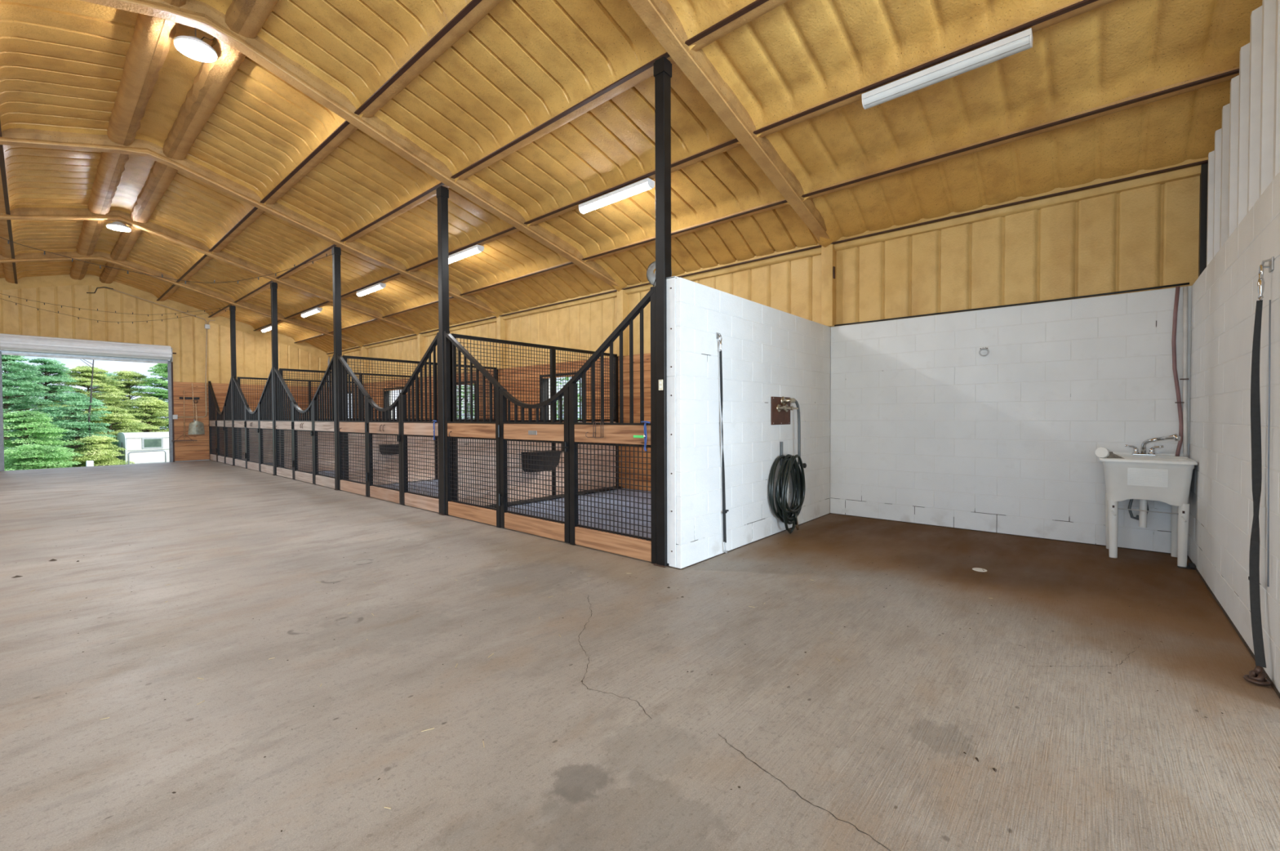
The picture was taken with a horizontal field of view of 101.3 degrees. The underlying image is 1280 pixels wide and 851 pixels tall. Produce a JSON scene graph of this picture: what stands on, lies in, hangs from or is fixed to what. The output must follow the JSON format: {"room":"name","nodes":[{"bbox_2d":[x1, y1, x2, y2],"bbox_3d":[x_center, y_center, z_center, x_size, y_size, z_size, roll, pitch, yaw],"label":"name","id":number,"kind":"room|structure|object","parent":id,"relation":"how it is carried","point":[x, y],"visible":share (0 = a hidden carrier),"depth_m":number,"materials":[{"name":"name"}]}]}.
{"room":"farm building","nodes":[
{"label":"farm building","id":0,"kind":"room"},
{"bbox_2d":[0,274,329,462],"bbox_3d":[-14.678,-1.359,14.175,0.290,5.500,11.760,1,1,41],"label":"wall","id":1,"kind":"structure","parent":0,"point":[186,335],"depth_m":15.39,"materials":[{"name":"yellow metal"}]},
{"bbox_2d":[0,333,176,471],"bbox_3d":[-14.526,-0.587,13.974,0.434,3.357,3.350,1,1,41],"label":"door","id":2,"kind":"structure","parent":1,"relation":"in","point":[10,344],"depth_m":13.72,"materials":[{"name":"white metal"}]},
{"bbox_2d":[1,350,168,362],"bbox_3d":[-14.672,-1.937,14.045,0.038,0.260,3.070,1,1,41],"label":"curtain","id":3,"kind":"object","parent":2,"relation":"hanging from","point":[3,352],"depth_m":13.88,"materials":[{"name":"metal"}]},
{"bbox_2d":[105,286,214,417],"bbox_3d":[-13.714,-2.001,15.128,0.132,3.553,2.350,1,1,41],"label":"conduit","id":4,"kind":"object","parent":1,"relation":"attached to","point":[206,325],"visible":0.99,"depth_m":15.87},
{"bbox_2d":[179,396,199,399],"bbox_3d":[-13.371,-0.809,15.595,0.059,0.060,0.460,1,1,41],"label":"tool rack","id":5,"kind":"object","parent":1,"relation":"attached to","point":[180,397],"visible":1,"depth_m":15.59,"materials":[{"name":"black metal"}]},
{"bbox_2d":[171,390,196,442],"bbox_3d":[-13.426,-0.271,15.462,0.038,1.531,0.570,1,1,41],"label":"rake","id":6,"kind":"object","parent":5,"relation":"hanging from","point":[184,434],"visible":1,"depth_m":15.45,"materials":[{"name":"brown wood"}]},
{"bbox_2d":[191,382,195,421],"bbox_3d":[-13.306,-0.660,15.650,0.040,1.201,0.072,1,1,41],"label":"handle","id":7,"kind":"object","parent":5,"relation":"hanging from","point":[192,383],"visible":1,"depth_m":15.64,"materials":[{"name":"brown wood"}]},
{"bbox_2d":[187,399,204,434],"bbox_3d":[-13.242,-0.250,15.681,0.106,1.037,0.390,1,1,41],"label":"shovel","id":8,"kind":"object","parent":5,"relation":"hanging from","point":[196,427],"visible":1,"depth_m":15.66,"materials":[{"name":"metal"}]},
{"bbox_2d":[0,0,1262,355],"bbox_3d":[-3.570,-3.062,4.547,29.400,1.881,11.670,1,1,41],"label":"ceiling","id":9,"kind":"structure","parent":0,"point":[314,126],"depth_m":5.61,"materials":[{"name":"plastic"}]},
{"bbox_2d":[106,221,131,231],"bbox_3d":[-9.671,-3.801,9.743,0.330,0.318,0.330,0,1,27],"label":"light","id":10,"kind":"object","parent":9,"relation":"hanging from","point":[116,225],"visible":0.94,"depth_m":9.69,"materials":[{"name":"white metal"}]},
{"bbox_2d":[173,27,217,62],"bbox_3d":[-4.359,-3.806,5.153,0.330,0.290,0.330,0,1,27],"label":"light","id":11,"kind":"object","parent":9,"relation":"hanging from","point":[192,46],"visible":0.94,"depth_m":5.12,"materials":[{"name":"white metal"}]},
{"bbox_2d":[261,324,271,332],"bbox_3d":[-11.270,-2.944,15.965,1.180,0.098,0.125,1,1,41],"label":"fluorescent light","id":12,"kind":"object","parent":9,"relation":"attached to","point":[268,327],"visible":0.52,"depth_m":16.01,"materials":[{"name":"white plastic"}]},
{"bbox_2d":[301,306,322,317],"bbox_3d":[-8.486,-2.912,13.559,1.180,0.098,0.125,1,1,41],"label":"fluorescent light","id":13,"kind":"object","parent":9,"relation":"attached to","point":[316,309],"visible":1,"depth_m":13.44,"materials":[{"name":"white plastic"}]},
{"bbox_2d":[356,282,386,296],"bbox_3d":[-5.731,-2.880,11.180,1.180,0.098,0.125,1,1,41],"label":"fluorescent light","id":14,"kind":"object","parent":9,"relation":"attached to","point":[379,286],"visible":1,"depth_m":11.07,"materials":[{"name":"white plastic"}]},
{"bbox_2d":[448,244,484,263],"bbox_3d":[-3.007,-2.849,8.826,1.180,0.098,0.125,1,1,41],"label":"fluorescent light","id":15,"kind":"object","parent":9,"relation":"attached to","point":[475,249],"visible":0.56,"depth_m":8.65,"materials":[{"name":"white plastic"}]},
{"bbox_2d":[578,177,654,213],"bbox_3d":[-0.313,-2.818,6.499,1.180,0.098,0.125,1,1,41],"label":"fluorescent light","id":16,"kind":"object","parent":9,"relation":"attached to","point":[646,184],"visible":1,"depth_m":6.41,"materials":[{"name":"white plastic"}]},
{"bbox_2d":[862,27,1032,109],"bbox_3d":[2.385,-2.787,4.169,1.170,0.098,0.125,1,1,41],"label":"fluorescent light","id":17,"kind":"object","parent":9,"relation":"attached to","point":[1022,41],"visible":1,"depth_m":4.08,"materials":[{"name":"white plastic"}]},
{"bbox_2d":[0,459,1279,850],"bbox_3d":[-3.562,1.366,4.561,29.330,0.307,11.660,1,1,41],"label":"floor","id":18,"kind":"structure","parent":0,"point":[864,750],"depth_m":2.52,"materials":[{"name":"concrete"}]},
{"bbox_2d":[208,381,217,461],"bbox_3d":[-12.719,-0.145,15.640,0.993,2.396,0.096,1,1,41],"label":"panel","id":19,"kind":"object","parent":18,"relation":"on","point":[212,402],"visible":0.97,"depth_m":15.74,"materials":[{"name":"black paint"}]},
{"bbox_2d":[215,405,225,462],"bbox_3d":[-11.987,0.248,15.023,1.031,1.611,0.086,1,1,41],"label":"door","id":20,"kind":"structure","parent":19,"relation":"attached to","point":[220,422],"depth_m":15.11,"materials":[{"name":"black paint"}]},
{"bbox_2d":[223,377,232,464],"bbox_3d":[-11.266,-0.128,14.411,0.917,2.396,0.058,1,1,41],"label":"panel","id":21,"kind":"object","parent":18,"relation":"on","point":[228,402],"visible":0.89,"depth_m":14.45,"materials":[{"name":"black paint"}]},
{"bbox_2d":[229,305,237,465],"bbox_3d":[-10.880,-1.060,14.071,0.121,4.273,0.130,1,1,41],"label":"steel post","id":22,"kind":"object","parent":18,"relation":"on","point":[232,308],"visible":0.74,"depth_m":14.02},
{"bbox_2d":[0,297,226,323],"bbox_3d":[-12.520,-2.724,12.180,0.016,0.684,4.849,1,1,41],"label":"string lights","id":23,"kind":"object","parent":22,"relation":"attached to","point":[0,298],"visible":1,"depth_m":12.25},
{"bbox_2d":[0,293,228,316],"bbox_3d":[-12.491,-2.876,12.151,0.016,0.519,4.849,1,1,41],"label":"string lights","id":24,"kind":"object","parent":22,"relation":"attached to","point":[0,293],"visible":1,"depth_m":12.12},
{"bbox_2d":[232,375,248,468],"bbox_3d":[-10.386,-0.118,13.624,1.236,2.396,0.096,1,1,41],"label":"panel","id":25,"kind":"object","parent":18,"relation":"on","point":[238,398],"visible":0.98,"depth_m":13.73,"materials":[{"name":"black paint"}]},
{"bbox_2d":[244,403,259,471],"bbox_3d":[-9.472,0.276,12.850,1.264,1.612,0.086,1,1,41],"label":"door","id":26,"kind":"structure","parent":18,"relation":"on","point":[251,421],"depth_m":12.92,"materials":[{"name":"black paint"}]},
{"bbox_2d":[258,368,273,474],"bbox_3d":[-8.579,-0.098,12.089,1.136,2.396,0.058,1,1,41],"label":"panel","id":27,"kind":"object","parent":18,"relation":"on","point":[266,398],"visible":0.84,"depth_m":12.11,"materials":[{"name":"black paint"}]},
{"bbox_2d":[270,281,279,475],"bbox_3d":[-8.110,-1.028,11.679,0.121,4.273,0.130,1,1,41],"label":"steel post","id":28,"kind":"object","parent":18,"relation":"on","point":[273,286],"visible":0.69,"depth_m":11.63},
{"bbox_2d":[273,366,295,479],"bbox_3d":[-7.616,-0.086,11.232,1.236,2.396,0.096,1,1,41],"label":"panel","id":29,"kind":"object","parent":18,"relation":"on","point":[285,425],"visible":0.98,"depth_m":11.33,"materials":[{"name":"black paint"}]},
{"bbox_2d":[236,376,354,462],"bbox_3d":[-9.753,-0.138,15.305,0.060,2.380,3.181,1,1,41],"label":"wall","id":30,"kind":"structure","parent":18,"relation":"on","point":[238,378],"depth_m":14.53,"materials":[{"name":"black paint"}]},
{"bbox_2d":[291,399,314,484],"bbox_3d":[-6.703,0.308,10.458,1.264,1.612,0.086,1,1,41],"label":"door","id":31,"kind":"structure","parent":18,"relation":"on","point":[300,426],"depth_m":10.48,"materials":[{"name":"black paint"}]},
{"bbox_2d":[312,354,335,488],"bbox_3d":[-5.810,-0.066,9.697,1.136,2.396,0.058,1,1,41],"label":"panel","id":32,"kind":"object","parent":18,"relation":"on","point":[322,402],"visible":0.85,"depth_m":9.69,"materials":[{"name":"black paint"}]},
{"bbox_2d":[331,246,343,489],"bbox_3d":[-5.341,-0.996,9.286,0.121,4.273,0.130,1,1,41],"label":"steel post","id":33,"kind":"object","parent":18,"relation":"on","point":[337,251],"visible":0.78,"depth_m":9.24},
{"bbox_2d":[0,236,334,284],"bbox_3d":[-6.867,-2.532,7.299,0.016,0.976,4.851,1,1,41],"label":"string lights","id":34,"kind":"object","parent":33,"relation":"hanging from","point":[8,242],"visible":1,"depth_m":7.39},
{"bbox_2d":[279,368,419,471],"bbox_3d":[-6.983,-0.106,12.913,0.060,2.380,3.181,1,1,41],"label":"wall","id":35,"kind":"structure","parent":18,"relation":"on","point":[306,434],"depth_m":12.22,"materials":[{"name":"black paint"}]},
{"bbox_2d":[336,353,369,496],"bbox_3d":[-4.846,-0.054,8.839,1.236,2.396,0.096,1,1,41],"label":"panel","id":36,"kind":"object","parent":18,"relation":"on","point":[346,426],"visible":0.96,"depth_m":8.93,"materials":[{"name":"black paint"}]},
{"bbox_2d":[311,470,433,484],"bbox_3d":[-5.638,1.089,11.755,3.470,0.019,3.180,1,1,41],"label":"rubber mat","id":37,"kind":"object","parent":18,"relation":"on","point":[320,472],"visible":0.02,"depth_m":11.73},
{"bbox_2d":[364,394,402,503],"bbox_3d":[-3.933,0.340,8.065,1.264,1.612,0.086,1,1,41],"label":"door","id":38,"kind":"structure","parent":18,"relation":"on","point":[386,428],"depth_m":8.08,"materials":[{"name":"black paint"}]},
{"bbox_2d":[380,479,437,496],"bbox_3d":[-2.868,1.120,9.362,3.470,0.019,3.180,1,1,41],"label":"rubber mat","id":39,"kind":"object","parent":18,"relation":"on","point":[428,482],"visible":0.02,"depth_m":9.48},
{"bbox_2d":[342,355,497,484],"bbox_3d":[-4.214,-0.075,10.520,0.060,2.380,3.181,1,1,41],"label":"wall","id":40,"kind":"structure","parent":18,"relation":"on","point":[345,357],"depth_m":9.94,"materials":[{"name":"black paint"}]},
{"bbox_2d":[379,444,398,454],"bbox_3d":[-4.613,0.448,9.812,0.265,0.184,0.408,1,1,41],"label":"pet feeder","id":41,"kind":"object","parent":40,"relation":"attached to","point":[391,450],"visible":0.3,"depth_m":9.67,"materials":[{"name":"black plastic"}]},
{"bbox_2d":[400,332,440,513],"bbox_3d":[-3.040,-0.034,7.304,1.136,2.396,0.058,1,1,41],"label":"panel","id":42,"kind":"object","parent":18,"relation":"on","point":[420,428],"visible":0.91,"depth_m":7.27,"materials":[{"name":"black paint"}]},
{"bbox_2d":[432,419,436,439],"bbox_3d":[-2.734,0.061,6.982,0.098,0.266,0.039,1,1,41],"label":"latch","id":43,"kind":"object","parent":42,"relation":"attached to","point":[434,420],"visible":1,"depth_m":6.96,"materials":[{"name":"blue metal"}]},
{"bbox_2d":[436,185,448,515],"bbox_3d":[-2.571,-0.964,6.894,0.121,4.273,0.130,1,1,41],"label":"steel post","id":44,"kind":"object","parent":18,"relation":"on","point":[442,193],"visible":0.73,"depth_m":6.84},
{"bbox_2d":[443,330,502,527],"bbox_3d":[-2.077,-0.022,6.447,1.236,2.396,0.096,1,1,41],"label":"panel","id":45,"kind":"object","parent":18,"relation":"on","point":[471,429],"visible":0.97,"depth_m":6.51,"materials":[{"name":"black paint"}]},
{"bbox_2d":[31,521,991,808],"bbox_3d":[-1.152,1.223,3.697,5.513,0.002,4.696,1,1,41],"label":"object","id":46,"kind":"object","parent":18,"relation":"on","point":[463,522],"visible":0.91,"depth_m":2.81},
{"bbox_2d":[496,382,569,542],"bbox_3d":[-1.164,0.372,5.673,1.264,1.612,0.086,1,1,41],"label":"door","id":47,"kind":"structure","parent":18,"relation":"on","point":[545,432],"depth_m":5.64,"materials":[{"name":"black paint"}]},
{"bbox_2d":[449,333,618,505],"bbox_3d":[-1.444,-0.043,8.127,0.060,2.380,3.181,1,1,41],"label":"wall","id":48,"kind":"structure","parent":18,"relation":"on","point":[553,349],"depth_m":7.87,"materials":[{"name":"black paint"}]},
{"bbox_2d":[520,449,560,471],"bbox_3d":[-1.457,0.535,7.867,0.265,0.294,0.588,1,1,41],"label":"pet feeder","id":49,"kind":"object","parent":48,"relation":"attached to","point":[535,451],"visible":0.5,"depth_m":7.71,"materials":[{"name":"black rubber"}]},
{"bbox_2d":[484,485,651,537],"bbox_3d":[-0.105,1.132,6.975,3.486,0.059,3.180,1,1,41],"label":"rubber mat","id":50,"kind":"object","parent":18,"relation":"on","point":[649,529],"depth_m":7.18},
{"bbox_2d":[568,285,656,563],"bbox_3d":[-0.271,-0.002,4.912,1.136,2.396,0.058,1,1,41],"label":"panel","id":51,"kind":"object","parent":18,"relation":"on","point":[621,433],"visible":0.98,"depth_m":4.86,"materials":[{"name":"black paint"}]},
{"bbox_2d":[592,421,606,437],"bbox_3d":[-0.376,0.041,4.945,0.130,0.153,0.053,-1,1,-22],"label":"hook","id":52,"kind":"object","parent":51,"relation":"hanging from","point":[602,421],"visible":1,"depth_m":4.94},
{"bbox_2d":[633,420,650,451],"bbox_3d":[0.015,0.092,4.608,0.180,0.266,0.039,1,1,41],"label":"latch","id":53,"kind":"object","parent":51,"relation":"hanging from","point":[644,436],"visible":1,"depth_m":4.57,"materials":[{"name":"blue metal"}]},
{"bbox_2d":[10,488,1222,839],"bbox_3d":[-2.078,1.185,5.650,11.486,0.016,7.373,1,1,41],"label":"debris","id":54,"kind":"object","parent":18,"relation":"on","point":[52,559],"visible":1,"depth_m":3.52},
{"bbox_2d":[653,56,671,567],"bbox_3d":[0.198,-0.944,4.501,0.121,4.297,0.130,1,1,41],"label":"steel post","id":55,"kind":"object","parent":18,"relation":"on","point":[662,66],"visible":0.87,"depth_m":4.45,"materials":[{"name":"metal"}]},
{"bbox_2d":[646,261,671,285],"bbox_3d":[0.175,-1.351,4.695,0.216,0.216,0.230,0,1,30],"label":"lamp","id":56,"kind":"object","parent":55,"relation":"attached to","point":[651,276],"visible":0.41,"depth_m":4.71,"materials":[{"name":"metal"}]},
{"bbox_2d":[658,379,662,390],"bbox_3d":[0.176,-0.344,4.459,0.046,0.090,0.010,1,1,41],"label":"outlet plate","id":57,"kind":"object","parent":55,"relation":"attached to","point":[660,381],"visible":1,"depth_m":4.46,"materials":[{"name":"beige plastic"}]},
{"bbox_2d":[972,567,986,571],"bbox_3d":[2.815,1.194,4.353,0.104,0.006,0.104,1,1,41],"label":"floor drain","id":58,"kind":"object","parent":18,"relation":"on","point":[978,569],"visible":1,"depth_m":4.35,"materials":[{"name":"white plastic"}]},
{"bbox_2d":[1098,433,1197,566],"bbox_3d":[4.519,0.627,4.713,0.612,1.108,0.584,1,1,41],"label":"utility sink","id":59,"kind":"object","parent":18,"relation":"on","point":[1166,477],"visible":0.94,"depth_m":4.58,"materials":[{"name":"white plastic"}]},
{"bbox_2d":[1095,447,1110,457],"bbox_3d":[4.152,0.244,4.710,0.065,0.100,0.096,-1,1,-27],"label":"cup","id":60,"kind":"object","parent":59,"relation":"on","point":[1102,452],"visible":0.99,"depth_m":4.69,"materials":[{"name":"plastic"}]},
{"bbox_2d":[1106,451,1124,458],"bbox_3d":[4.240,0.261,4.682,0.120,0.056,0.111,1,1,41],"label":"scrub brush","id":61,"kind":"object","parent":59,"relation":"on","point":[1111,455],"visible":0.87,"depth_m":4.66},
{"bbox_2d":[1098,455,1197,506],"bbox_3d":[4.518,0.481,4.710,0.612,0.383,0.582,1,1,41],"label":"basin","id":62,"kind":"object","parent":59,"relation":"in","point":[1167,479],"depth_m":4.53,"materials":[{"name":"white plastic"}]},
{"bbox_2d":[1112,451,1184,456],"bbox_3d":[4.702,0.270,4.923,0.585,0.030,0.015,1,1,41],"label":"backsplash","id":63,"kind":"structure","parent":59,"relation":"attached to","point":[1115,452],"depth_m":4.84,"materials":[{"name":"white plastic"}]},
{"bbox_2d":[1124,433,1181,455],"bbox_3d":[4.646,0.175,4.768,0.356,0.207,0.206,1,1,41],"label":"faucet","id":64,"kind":"object","parent":59,"relation":"on","point":[1143,450],"depth_m":4.81,"materials":[{"name":"silver metal"}]},
{"bbox_2d":[1176,562,1195,569],"bbox_3d":[4.588,1.175,4.411,0.107,0.030,0.125,1,1,41],"label":"pad","id":65,"kind":"object","parent":18,"relation":"on","point":[1191,566],"visible":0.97,"depth_m":4.38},
{"bbox_2d":[666,275,830,568],"bbox_3d":[1.357,-0.048,5.668,0.141,2.455,3.308,1,1,41],"label":"wall","id":66,"kind":"structure","parent":0,"point":[767,352],"depth_m":5.06,"materials":[{"name":"concrete"}]},
{"bbox_2d":[715,332,728,552],"bbox_3d":[0.759,0.170,4.832,0.051,2.036,0.139,1,1,41],"label":"strap","id":67,"kind":"object","parent":66,"relation":"hanging from","point":[717,335],"visible":1,"depth_m":4.82,"materials":[{"name":"fabric"}]},
{"bbox_2d":[780,441,782,465],"bbox_3d":[1.554,0.308,5.762,0.030,0.260,0.028,1,1,41],"label":"pipe","id":68,"kind":"object","parent":66,"relation":"attached to","point":[781,442],"visible":0.78,"depth_m":5.75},
{"bbox_2d":[770,395,798,424],"bbox_3d":[1.592,-0.165,5.735,0.124,0.311,0.455,1,1,41],"label":"valve plate","id":69,"kind":"object","parent":66,"relation":"attached to","point":[780,407],"visible":1,"depth_m":5.73,"materials":[{"name":"metal"}]},
{"bbox_2d":[781,395,795,404],"bbox_3d":[1.631,-0.271,5.770,0.112,0.100,0.132,1,1,41],"label":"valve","id":70,"kind":"object","parent":69,"relation":"attached to","point":[784,400],"depth_m":5.76,"materials":[{"name":"gold metal"}]},
{"bbox_2d":[782,458,806,467],"bbox_3d":[1.732,0.559,5.907,0.125,0.430,0.674,1,1,41],"label":"hanger","id":71,"kind":"object","parent":66,"relation":"attached to","point":[803,464],"visible":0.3,"depth_m":6.12,"materials":[{"name":"black metal"}]},
{"bbox_2d":[768,400,805,533],"bbox_3d":[1.619,0.438,5.728,0.184,1.453,0.682,1,1,41],"label":"garden hose","id":72,"kind":"object","parent":71,"relation":"hanging from","point":[797,476],"visible":1,"depth_m":5.65,"materials":[{"name":"black rubber"}]},
{"bbox_2d":[328,175,1199,542],"bbox_3d":[0.157,-0.599,8.954,29.480,4.050,0.287,1,1,41],"label":"wall","id":73,"kind":"structure","parent":0,"point":[1148,236],"depth_m":6.20,"materials":[{"name":"wood"}]},
{"bbox_2d":[382,386,401,417],"bbox_3d":[-7.041,-0.586,15.149,1.280,1.000,0.165,1,1,41],"label":"window","id":74,"kind":"structure","parent":73,"relation":"in","point":[384,395],"depth_m":15.49,"materials":[{"name":"black paint"}]},
{"bbox_2d":[456,380,476,417],"bbox_3d":[-4.271,-0.554,12.757,1.280,1.000,0.165,1,1,41],"label":"window","id":75,"kind":"structure","parent":73,"relation":"in","point":[473,380],"depth_m":12.43,"materials":[{"name":"black paint"}]},
{"bbox_2d":[539,371,582,422],"bbox_3d":[-1.502,-0.522,10.364,1.280,1.000,0.165,1,1,41],"label":"window","id":76,"kind":"structure","parent":73,"relation":"in","point":[547,393],"depth_m":10.66,"materials":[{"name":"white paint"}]},
{"bbox_2d":[830,285,1191,552],"bbox_3d":[3.759,-0.052,5.844,3.265,2.438,0.101,1,1,41],"label":"wall","id":77,"kind":"structure","parent":0,"point":[926,428],"depth_m":5.62,"materials":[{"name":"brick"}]},
{"bbox_2d":[978,346,988,355],"bbox_3d":[3.759,-0.808,5.737,0.093,0.106,0.036,1,1,41],"label":"ring","id":78,"kind":"object","parent":77,"relation":"attached to","point":[986,348],"visible":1,"depth_m":5.73,"materials":[{"name":"white metal"}]},
{"bbox_2d":[834,282,1189,325],"bbox_3d":[3.721,-1.286,5.781,3.229,0.028,0.022,1,1,41],"label":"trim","id":79,"kind":"structure","parent":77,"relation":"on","point":[1184,283],"depth_m":5.48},
{"bbox_2d":[1171,285,1182,456],"bbox_3d":[4.869,-0.489,4.754,0.082,1.538,0.060,1,1,41],"label":"pipe","id":80,"kind":"object","parent":77,"relation":"attached to","point":[1177,288],"visible":0.98,"depth_m":4.76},
{"bbox_2d":[1182,286,1187,456],"bbox_3d":[4.914,-0.483,4.731,0.045,1.528,0.048,1,1,41],"label":"pipe","id":81,"kind":"object","parent":77,"relation":"attached to","point":[1184,288],"visible":0.98,"depth_m":4.73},
{"bbox_2d":[1187,170,1279,692],"bbox_3d":[3.940,-0.010,3.436,0.161,2.438,3.310,1,1,41],"label":"wall","id":82,"kind":"structure","parent":0,"point":[1224,295],"depth_m":3.15,"materials":[{"name":"paint"}]},
{"bbox_2d":[1198,163,1208,276],"bbox_3d":[5.006,-1.784,4.666,0.045,1.045,0.082,1,1,41],"label":"trim","id":83,"kind":"structure","parent":82,"relation":"attached to","point":[1204,167],"depth_m":4.64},
{"bbox_2d":[1206,0,1279,266],"bbox_3d":[3.917,-1.968,3.396,0.047,1.474,2.797,1,1,41],"label":"wall panel","id":84,"kind":"object","parent":82,"relation":"attached to","point":[1245,159],"visible":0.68,"depth_m":3.38,"materials":[{"name":"white metal"}]},
{"bbox_2d":[1243,256,1273,685],"bbox_3d":[3.022,0.202,2.554,0.298,2.045,0.087,-1,1,-39],"label":"strap","id":85,"kind":"object","parent":82,"relation":"hanging from","point":[1255,676],"visible":1,"depth_m":2.63,"materials":[{"name":"fabric"}]},
{"bbox_2d":[1266,299,1271,586],"bbox_3d":[3.055,0.084,2.550,0.006,1.390,0.065,1,1,41],"label":"wire","id":86,"kind":"object","parent":82,"relation":"attached to","point":[1269,310],"visible":1,"depth_m":2.55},
{"label":"outside","id":87,"kind":"structure","parent":0,"visible":0},
{"bbox_3d":[-38.591,1.666,39.991,70.000,1.822,90.000,1,1,41],"label":"ground","id":88,"kind":"structure","parent":87,"visible":0},
{"bbox_2d":[1,354,68,454],"bbox_3d":[-33.811,-0.586,27.986,5.073,6.720,4.970,0,1,33],"label":"cedar tree","id":89,"kind":"object","parent":88,"relation":"on","point":[9,366],"visible":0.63,"depth_m":28.19,"materials":[{"name":"green plant"}]},
{"bbox_2d":[2,373,68,438],"bbox_3d":[-39.596,-0.447,34.017,5.967,6.155,6.134,-1,1,-43],"label":"cedar tree","id":90,"kind":"object","parent":88,"relation":"on","point":[19,375],"visible":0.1,"depth_m":33.42,"materials":[{"name":"green plant"}]},
{"bbox_2d":[4,443,79,470],"bbox_3d":[-27.887,1.802,24.238,3.202,1.988,3.340,1,1,45],"label":"cedar tree","id":91,"kind":"object","parent":88,"relation":"on","point":[35,456],"visible":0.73,"depth_m":24.00,"materials":[{"name":"green plant"}]},
{"bbox_2d":[3,409,84,467],"bbox_3d":[-29.936,1.011,25.696,3.857,3.551,4.150,-1,1,-42],"label":"cedar tree","id":92,"kind":"object","parent":88,"relation":"on","point":[28,420],"visible":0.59,"depth_m":25.49,"materials":[{"name":"green plant"}]},
{"bbox_2d":[10,357,87,467],"bbox_3d":[-34.539,-0.618,30.308,5.130,6.622,4.266,0,1,-7],"label":"cedar tree","id":93,"kind":"object","parent":88,"relation":"on","point":[47,366],"visible":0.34,"depth_m":30.41,"materials":[{"name":"green plant"}]},
{"bbox_2d":[31,391,119,467],"bbox_3d":[-30.837,0.428,28.613,4.324,4.517,4.399,0,1,-5],"label":"cedar tree","id":94,"kind":"object","parent":88,"relation":"on","point":[78,400],"visible":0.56,"depth_m":28.36,"materials":[{"name":"green plant"}]},
{"bbox_2d":[29,364,134,463],"bbox_3d":[-34.162,-0.517,32.327,6.288,6.408,6.066,0,1,14],"label":"cedar tree","id":95,"kind":"object","parent":88,"relation":"on","point":[84,377],"visible":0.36,"depth_m":32.24,"materials":[{"name":"green plant"}]},
{"bbox_2d":[85,460,93,466],"bbox_3d":[-24.706,2.115,23.594,0.200,1.065,0.230,1,1,41],"label":"utility pedestal","id":96,"kind":"object","parent":88,"relation":"on","point":[88,463],"visible":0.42,"depth_m":23.52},
{"bbox_2d":[80,359,103,436],"bbox_3d":[-30.251,-0.844,28.285,2.027,7.112,0.336,-1,1,-41],"label":"dead tree","id":97,"kind":"object","parent":88,"relation":"on","point":[91,397],"visible":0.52,"depth_m":28.49,"materials":[{"name":"brown wood"}]},
{"bbox_2d":[66,435,134,466],"bbox_3d":[-28.816,1.594,27.764,2.951,2.210,2.829,0,1,18],"label":"cedar tree","id":98,"kind":"object","parent":88,"relation":"on","point":[100,450],"visible":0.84,"depth_m":27.54,"materials":[{"name":"green plant"}]},
{"bbox_2d":[64,404,149,464],"bbox_3d":[-30.871,0.737,30.598,3.721,3.874,4.450,0,1,26],"label":"cedar tree","id":99,"kind":"object","parent":88,"relation":"on","point":[118,415],"visible":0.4,"depth_m":30.70,"materials":[{"name":"green plant"}]},
{"bbox_2d":[61,372,164,435],"bbox_3d":[-37.840,-0.608,37.350,7.266,6.435,6.731,0,1,29],"label":"cedar tree","id":100,"kind":"object","parent":88,"relation":"on","point":[108,374],"visible":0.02,"depth_m":36.98,"materials":[{"name":"green plant"}]},
{"bbox_2d":[90,369,168,431],"bbox_3d":[-34.545,-0.551,35.084,5.355,6.327,5.820,0,1,5],"label":"cedar tree","id":101,"kind":"object","parent":88,"relation":"on","point":[129,375],"visible":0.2,"depth_m":34.89,"materials":[{"name":"green plant"}]},
{"bbox_2d":[112,395,168,431],"bbox_3d":[-31.356,0.359,33.642,4.805,4.464,4.632,0,1,11],"label":"cedar tree","id":102,"kind":"object","parent":88,"relation":"on","point":[153,405],"visible":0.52,"depth_m":33.11,"materials":[{"name":"green plant"}]},
{"bbox_2d":[116,431,169,464],"bbox_3d":[-27.225,1.511,31.261,2.106,2.324,5.392,1,1,41],"label":"trailer","id":103,"kind":"object","parent":88,"relation":"on","point":[134,441],"visible":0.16,"depth_m":29.34,"materials":[{"name":"white metal"}]},
{"bbox_2d":[123,363,168,431],"bbox_3d":[-32.145,-0.899,35.903,5.930,6.956,5.800,0,1,-7],"label":"cedar tree","id":104,"kind":"object","parent":88,"relation":"on","point":[161,369],"visible":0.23,"depth_m":35.22,"materials":[{"name":"green plant"}]},
{"bbox_2d":[127,449,166,464],"bbox_3d":[-26.285,2.019,28.037,0.064,1.363,1.514,1,1,41],"label":"hoop","id":105,"kind":"object","parent":88,"relation":"on","point":[128,456],"visible":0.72,"depth_m":27.96},
{"bbox_2d":[457,383,473,417],"bbox_3d":[-7.934,-1.585,26.020,5.235,5.478,5.267,1,1,41],"label":"cedar tree","id":106,"kind":"object","parent":88,"relation":"on","point":[473,384],"visible":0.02,"depth_m":25.44,"materials":[{"name":"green plant"}]},
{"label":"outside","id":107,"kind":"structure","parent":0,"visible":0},
{"bbox_3d":[7.452,1.696,-6.404,60.320,0.550,120.000,1,1,41],"label":"ground","id":108,"kind":"structure","parent":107,"visible":0},
{"bbox_2d":[556,377,579,422],"bbox_3d":[-1.496,-1.508,19.672,5.155,5.498,5.308,1,1,41],"label":"cedar tree","id":109,"kind":"object","parent":108,"relation":"on","point":[566,377],"visible":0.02,"depth_m":19.36,"materials":[{"name":"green plant"}]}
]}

